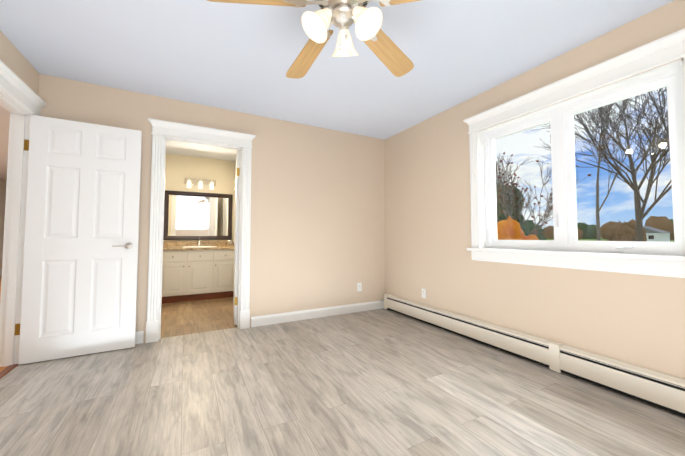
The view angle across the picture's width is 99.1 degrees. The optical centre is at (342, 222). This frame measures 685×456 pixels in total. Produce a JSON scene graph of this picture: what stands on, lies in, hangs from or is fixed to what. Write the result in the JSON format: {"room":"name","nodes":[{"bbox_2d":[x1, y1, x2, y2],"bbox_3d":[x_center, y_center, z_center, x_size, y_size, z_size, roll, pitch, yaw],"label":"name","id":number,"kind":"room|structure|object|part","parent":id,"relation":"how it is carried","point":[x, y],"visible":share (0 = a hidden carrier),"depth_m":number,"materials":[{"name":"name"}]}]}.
{"room":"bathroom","nodes":[
{"label":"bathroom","id":0,"kind":"room"},
{"bbox_2d":[0,180,6,269],"bbox_3d":[-5.715,0.030,4.883,3.100,2.440,11.340,1,-3,-28],"label":"wall","id":1,"kind":"structure","parent":0,"point":[2,198],"depth_m":7.51,"materials":[{"name":"paint"}]},
{"bbox_2d":[0,30,38,94],"bbox_3d":[-1.620,-0.168,0.471,0.120,2.440,4.520,1,-3,-28],"label":"wall","id":2,"kind":"structure","parent":0,"point":[17,63],"depth_m":2.23,"materials":[{"name":"paint"}]},
{"bbox_2d":[0,60,46,366],"bbox_3d":[-2.434,0.030,2.025,0.183,2.183,0.995,1,-3,-28],"label":"door frame","id":3,"kind":"structure","parent":2,"relation":"attached to","point":[14,236],"depth_m":2.35,"materials":[{"name":"white wood"}]},
{"bbox_2d":[15,139,28,334],"bbox_3d":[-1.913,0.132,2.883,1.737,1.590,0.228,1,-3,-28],"label":"jamb hinge leaves","id":4,"kind":"object","parent":3,"relation":"attached to","point":[26,148],"visible":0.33,"depth_m":2.35,"materials":[{"name":"gold metal"}]},
{"bbox_2d":[18,115,141,364],"bbox_3d":[-2.253,0.129,2.558,0.766,2.020,0.147,1,-3,-29],"label":"hall door","id":5,"kind":"structure","parent":2,"relation":"in","point":[79,279],"depth_m":2.53,"materials":[{"name":"white wood"}]},
{"bbox_2d":[163,153,235,240],"bbox_3d":[-1.685,-0.048,3.139,1.620,2.440,0.004,1,-3,-28],"label":"wall","id":6,"kind":"structure","parent":0,"point":[179,169],"depth_m":3.22,"materials":[{"name":"paint"}]},
{"bbox_2d":[163,190,232,239],"bbox_3d":[-2.542,-0.114,5.193,1.095,0.845,0.032,1,-3,-28],"label":"bathroom mirror","id":7,"kind":"object","parent":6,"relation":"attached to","point":[195,216],"visible":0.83,"depth_m":5.18,"materials":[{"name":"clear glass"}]},
{"bbox_2d":[185,178,215,189],"bbox_3d":[-2.518,-0.690,5.181,0.500,0.185,0.121,1,-3,-28],"label":"sconce","id":8,"kind":"object","parent":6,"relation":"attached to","point":[200,183],"visible":1,"depth_m":5.18,"materials":[{"name":"white glass"}]},
{"bbox_3d":[-2.506,-0.657,5.158,0.072,0.118,0.072,1,-3,-28],"label":"lamp shade","id":9,"kind":"part","parent":8,"relation":"part of","materials":[{"name":"white glass"}]},
{"bbox_2d":[38,74,385,342],"bbox_3d":[-1.004,-0.035,3.435,4.020,2.440,0.120,1,-3,-28],"label":"wall","id":10,"kind":"structure","parent":0,"point":[317,235],"depth_m":3.57,"materials":[{"name":"paint"}]},
{"bbox_2d":[135,331,143,343],"bbox_3d":[-2.277,1.094,2.620,0.815,0.112,0.016,1,-3,-28],"label":"baseboard","id":11,"kind":"structure","parent":10,"relation":"attached to","point":[139,336],"depth_m":2.79,"materials":[{"name":"white wood"}]},
{"bbox_2d":[146,118,255,342],"bbox_3d":[-1.494,0.080,3.138,1.034,2.183,0.183,1,-3,-28],"label":"door frame","id":12,"kind":"structure","parent":10,"relation":"attached to","point":[161,129],"depth_m":3.03,"materials":[{"name":"white wood"}]},
{"bbox_2d":[228,151,239,324],"bbox_3d":[-1.359,0.182,3.739,0.191,2.020,0.766,1,-3,-21],"label":"bathroom door","id":13,"kind":"structure","parent":10,"relation":"in","point":[236,243],"depth_m":3.41,"materials":[{"name":"white wood"}]},
{"bbox_2d":[251,300,383,326],"bbox_3d":[-0.203,1.144,3.737,1.875,0.112,0.016,1,-3,-28],"label":"baseboard","id":14,"kind":"structure","parent":10,"relation":"attached to","point":[263,320],"depth_m":3.64,"materials":[{"name":"white wood"}]},
{"bbox_2d":[357,283,361,290],"bbox_3d":[0.233,0.881,3.987,0.070,0.114,0.009,1,-3,-28],"label":"electrical outlet","id":15,"kind":"object","parent":10,"relation":"attached to","point":[359,286],"visible":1,"depth_m":3.98,"materials":[{"name":"white plastic"}]},
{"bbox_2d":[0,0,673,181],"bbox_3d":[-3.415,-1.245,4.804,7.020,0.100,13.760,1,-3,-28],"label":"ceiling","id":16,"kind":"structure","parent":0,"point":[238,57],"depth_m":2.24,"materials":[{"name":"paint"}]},
{"bbox_2d":[207,0,419,78],"bbox_3d":[-0.026,-1.081,1.501,1.274,0.522,1.237,1,-3,-28],"label":"ceiling fan","id":17,"kind":"object","parent":16,"relation":"hanging from","point":[343,16],"visible":1,"depth_m":1.45,"materials":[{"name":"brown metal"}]},
{"label":"blade","id":18,"kind":"part","parent":17,"relation":"part of","materials":[{"name":"brown wood"}]},
{"bbox_3d":[-0.217,-1.038,1.825,0.141,0.006,0.484,-14,-1,-32],"label":"blade","id":19,"kind":"part","parent":17,"relation":"part of","materials":[{"name":"brown wood"}]},
{"bbox_3d":[-0.102,-0.979,1.413,0.149,0.124,0.149,39,-18,-19],"label":"lamp shade","id":20,"kind":"part","parent":17,"relation":"part of","materials":[{"name":"white glass"}]},
{"bbox_3d":[0.011,-0.971,1.575,0.149,0.124,0.149,0,33,5],"label":"lamp shade","id":21,"kind":"part","parent":17,"relation":"part of","materials":[{"name":"white glass"}]},
{"bbox_3d":[0.096,-0.979,1.397,0.149,0.124,0.149,-42,-24,26],"label":"lamp shade","id":22,"kind":"part","parent":17,"relation":"part of","materials":[{"name":"white glass"}]},
{"bbox_3d":[0.277,-1.040,1.784,0.141,0.006,0.484,-18,-20,37],"label":"blade","id":23,"kind":"part","parent":17,"relation":"part of","materials":[{"name":"brown wood"}]},
{"label":"blade","id":24,"kind":"part","parent":17,"relation":"part of","materials":[{"name":"brown wood"}]},
{"bbox_2d":[0,276,684,455],"bbox_3d":[-3.415,1.291,4.690,7.020,0.103,13.760,1,-3,-28],"label":"floor","id":25,"kind":"structure","parent":0,"point":[381,382],"depth_m":1.84,"materials":[{"name":"laminate"}]},
{"bbox_2d":[0,364,17,378],"bbox_3d":[-2.438,1.119,1.996,0.060,0.006,0.760,1,-3,-28],"label":"threshold","id":26,"kind":"object","parent":25,"relation":"on","point":[6,370],"visible":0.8,"depth_m":2.23,"materials":[{"name":"brown wood"}]},
{"bbox_2d":[162,238,233,303],"bbox_3d":[-2.407,0.755,4.911,1.172,0.995,0.586,1,-3,-28],"label":"bathroom vanity","id":27,"kind":"object","parent":25,"relation":"on","point":[196,270],"visible":0.98,"depth_m":4.69,"materials":[{"name":"white wood"}]},
{"bbox_2d":[163,241,233,250],"bbox_3d":[-2.410,0.385,4.934,1.172,0.135,0.573,1,-3,-28],"label":"countertop","id":28,"kind":"structure","parent":27,"relation":"on","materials":[{"name":"stone"}]},
{"bbox_2d":[182,246,216,247],"bbox_3d":[-2.405,0.409,4.922,0.532,0.016,0.418,1,-3,-28],"label":"sink","id":29,"kind":"object","parent":28,"relation":"in","point":[183,246],"depth_m":4.83,"materials":[{"name":"white ceramic"}]},
{"bbox_2d":[385,0,684,378],"bbox_3d":[1.778,-0.086,2.300,0.200,2.440,4.520,1,-3,-28],"label":"wall","id":30,"kind":"structure","parent":0,"point":[637,319],"depth_m":2.59,"materials":[{"name":"paint"}]},
{"bbox_2d":[422,288,425,298],"bbox_3d":[0.979,0.855,3.521,0.009,0.114,0.070,1,-3,-28],"label":"electrical outlet","id":31,"kind":"object","parent":30,"relation":"attached to","point":[423,293],"visible":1,"depth_m":3.51,"materials":[{"name":"white plastic"}]},
{"bbox_2d":[384,294,684,416],"bbox_3d":[1.638,1.025,2.223,0.070,0.202,4.325,1,-3,-28],"label":"baseboard heater","id":32,"kind":"object","parent":30,"relation":"attached to","point":[658,389],"visible":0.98,"depth_m":2.16,"materials":[{"name":"beige metal"}]},
{"bbox_2d":[463,28,684,277],"bbox_3d":[1.721,-0.368,2.307,0.206,1.434,1.627,1,-3,-28],"label":"window unit","id":33,"kind":"structure","parent":30,"relation":"in","point":[563,161],"depth_m":2.20,"materials":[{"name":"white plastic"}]},
{"label":"outside","id":34,"kind":"structure","parent":0,"visible":0},
{"bbox_2d":[546,237,674,241],"bbox_3d":[229.321,11.503,208.269,596.080,0.200,650.000,1,-3,-28],"label":"ground","id":35,"kind":"structure","parent":34,"point":[602,239],"depth_m":122.56,"materials":[{"name":"green plant"}]},
{"bbox_2d":[496,183,545,239],"bbox_3d":[10.784,0.316,21.271,5.493,6.162,5.829,1,-3,-28],"label":"evergreen tree","id":36,"kind":"object","parent":35,"relation":"on","point":[529,225],"depth_m":19.84,"materials":[{"name":"green plant"}]},
{"bbox_2d":[496,152,590,239],"bbox_3d":[5.054,-0.085,9.361,4.989,5.334,4.356,1,-3,-28],"label":"tree","id":37,"kind":"object","parent":35,"relation":"on","point":[501,190],"depth_m":9.35,"materials":[{"name":"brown plant"}]},
{"bbox_2d":[531,87,671,240],"bbox_3d":[13.324,-3.776,12.235,7.288,12.713,9.468,1,-3,-28],"label":"trees","id":38,"kind":"object","parent":35,"relation":"on","point":[639,217],"depth_m":12.66,"materials":[{"name":"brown plant"}]},
{"bbox_2d":[534,219,673,238],"bbox_3d":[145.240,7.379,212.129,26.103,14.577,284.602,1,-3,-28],"label":"tree","id":39,"kind":"object","parent":35,"relation":"on","point":[591,229],"depth_m":181.26,"materials":[{"name":"green plant"}]},
{"bbox_2d":[536,216,673,239],"bbox_3d":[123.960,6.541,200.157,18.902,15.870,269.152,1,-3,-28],"label":"autumn tree","id":40,"kind":"object","parent":35,"relation":"on","point":[661,225],"depth_m":143.83,"materials":[{"name":"brown plant"}]},
{"bbox_2d":[606,218,646,241],"bbox_3d":[25.760,1.445,26.677,3.482,3.572,2.758,1,-3,-28],"label":"tree","id":41,"kind":"object","parent":35,"relation":"on","point":[626,226],"depth_m":25.89,"materials":[{"name":"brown plant"}]},
{"bbox_2d":[643,226,669,241],"bbox_3d":[90.100,3.467,87.499,8.600,5.000,9.800,1,-3,-28],"label":"house","id":42,"kind":"structure","parent":35,"relation":"on","point":[661,235],"depth_m":83.25,"materials":[{"name":"white"}]}
]}

